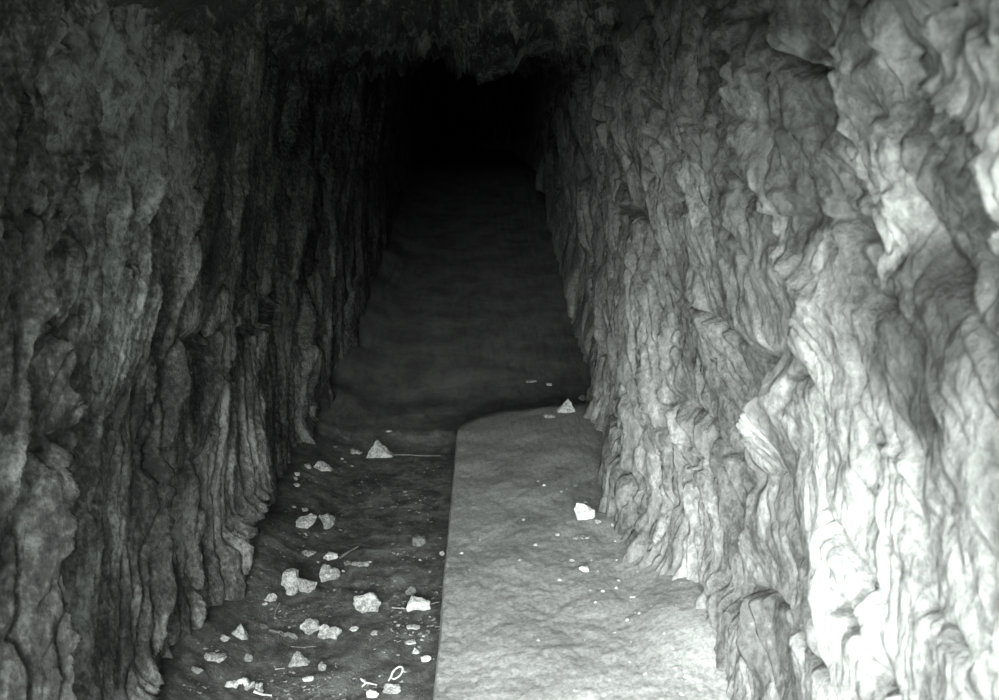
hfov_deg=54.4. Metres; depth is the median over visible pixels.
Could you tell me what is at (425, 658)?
stone
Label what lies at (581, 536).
stone
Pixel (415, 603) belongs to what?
stone
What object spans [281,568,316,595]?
stone
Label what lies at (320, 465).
stone
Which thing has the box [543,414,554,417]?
stone
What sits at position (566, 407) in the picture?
stone
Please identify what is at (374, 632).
pebble
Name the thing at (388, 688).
stone
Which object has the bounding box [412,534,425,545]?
stone
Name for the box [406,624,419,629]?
stone
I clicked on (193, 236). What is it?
wall
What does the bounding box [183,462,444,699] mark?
gravel
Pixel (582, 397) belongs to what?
pebble
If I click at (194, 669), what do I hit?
stone
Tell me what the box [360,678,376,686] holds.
twig
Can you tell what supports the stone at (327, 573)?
on the floor
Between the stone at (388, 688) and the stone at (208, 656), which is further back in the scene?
the stone at (208, 656)
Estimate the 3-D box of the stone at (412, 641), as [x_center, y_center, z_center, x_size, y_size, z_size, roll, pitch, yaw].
[-0.266,0.868,2.885,0.035,0.010,0.023,-3,13,-14]
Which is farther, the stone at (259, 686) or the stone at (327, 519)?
the stone at (327, 519)
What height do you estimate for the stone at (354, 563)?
0.019 m
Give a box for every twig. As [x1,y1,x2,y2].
[253,690,271,695]
[260,624,297,639]
[339,546,357,558]
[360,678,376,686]
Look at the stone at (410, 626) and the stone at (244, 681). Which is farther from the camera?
the stone at (410, 626)
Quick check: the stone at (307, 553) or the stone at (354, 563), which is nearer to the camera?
the stone at (354, 563)
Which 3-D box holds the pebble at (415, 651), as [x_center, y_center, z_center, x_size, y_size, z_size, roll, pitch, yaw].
[-0.244,0.879,2.841,0.024,0.018,0.013,0,13,-1]
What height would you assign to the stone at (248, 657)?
0.028 m
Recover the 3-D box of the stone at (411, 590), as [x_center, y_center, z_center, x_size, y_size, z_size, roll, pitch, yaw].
[-0.294,0.800,3.221,0.038,0.035,0.026,2,13,7]
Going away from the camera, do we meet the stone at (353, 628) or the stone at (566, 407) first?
the stone at (353, 628)
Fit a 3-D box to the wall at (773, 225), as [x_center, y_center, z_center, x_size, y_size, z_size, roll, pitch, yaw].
[0.401,-3.107,13.274,0.500,3.494,26.750,0,13,-1]
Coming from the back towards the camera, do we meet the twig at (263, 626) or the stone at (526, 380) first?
the stone at (526, 380)
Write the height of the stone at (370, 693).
0.022 m
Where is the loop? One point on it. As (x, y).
(396, 668)
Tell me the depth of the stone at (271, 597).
3.12 m
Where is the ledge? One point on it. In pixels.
(493, 614)
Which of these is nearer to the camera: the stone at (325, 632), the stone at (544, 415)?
the stone at (325, 632)
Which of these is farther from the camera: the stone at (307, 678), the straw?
the straw
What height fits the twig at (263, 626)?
0.022 m
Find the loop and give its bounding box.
[388,666,403,680]
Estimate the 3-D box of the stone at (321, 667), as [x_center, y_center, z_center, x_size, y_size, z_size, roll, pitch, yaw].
[-0.504,0.901,2.754,0.025,0.029,0.016,3,13,15]
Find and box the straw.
[393,454,429,455]
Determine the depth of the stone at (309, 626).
2.94 m
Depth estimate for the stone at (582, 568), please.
3.00 m
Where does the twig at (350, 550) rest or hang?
on the floor
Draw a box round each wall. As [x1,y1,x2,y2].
[0,0,451,699]
[448,75,511,149]
[508,0,998,699]
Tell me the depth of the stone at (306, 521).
3.71 m
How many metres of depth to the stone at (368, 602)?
3.07 m
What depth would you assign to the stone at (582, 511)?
3.37 m
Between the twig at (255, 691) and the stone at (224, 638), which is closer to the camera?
the twig at (255, 691)
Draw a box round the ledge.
[433,404,729,699]
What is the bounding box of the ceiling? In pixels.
[64,0,654,97]
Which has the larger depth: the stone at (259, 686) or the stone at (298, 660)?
the stone at (298, 660)
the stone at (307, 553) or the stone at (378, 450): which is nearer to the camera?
the stone at (307, 553)
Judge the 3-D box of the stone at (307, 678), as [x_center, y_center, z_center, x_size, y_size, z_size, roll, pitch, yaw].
[-0.536,0.918,2.715,0.032,0.010,0.022,0,13,-2]
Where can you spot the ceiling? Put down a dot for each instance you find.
(484, 40)
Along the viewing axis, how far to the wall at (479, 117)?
25.76 m
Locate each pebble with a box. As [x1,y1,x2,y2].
[370,630,377,635]
[412,647,419,653]
[578,395,585,400]
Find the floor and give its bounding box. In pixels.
[156,146,590,699]
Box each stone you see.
[191,666,203,673]
[204,652,226,662]
[220,634,229,641]
[225,677,249,687]
[231,624,247,639]
[244,653,252,661]
[245,681,263,692]
[265,593,276,601]
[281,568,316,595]
[288,651,309,667]
[296,513,316,528]
[300,618,319,634]
[301,550,315,556]
[302,676,313,681]
[313,460,331,470]
[317,624,341,639]
[318,513,334,528]
[318,663,325,670]
[319,564,339,581]
[323,552,337,560]
[344,560,368,566]
[349,626,358,631]
[350,448,362,454]
[353,592,380,613]
[366,440,392,457]
[366,689,378,697]
[382,683,400,693]
[404,639,415,644]
[405,586,415,594]
[406,595,430,611]
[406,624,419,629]
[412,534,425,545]
[420,655,430,661]
[525,379,536,382]
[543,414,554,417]
[557,399,574,412]
[573,535,588,539]
[574,502,594,519]
[579,566,588,571]
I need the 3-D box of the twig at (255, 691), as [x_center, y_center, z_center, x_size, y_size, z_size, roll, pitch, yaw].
[-0.647,0.938,2.652,0.051,0.016,0.008,1,13,5]
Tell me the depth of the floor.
5.02 m
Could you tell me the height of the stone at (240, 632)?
0.041 m
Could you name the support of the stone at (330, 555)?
on the floor
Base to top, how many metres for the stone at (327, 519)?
0.071 m
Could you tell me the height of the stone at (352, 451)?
0.029 m

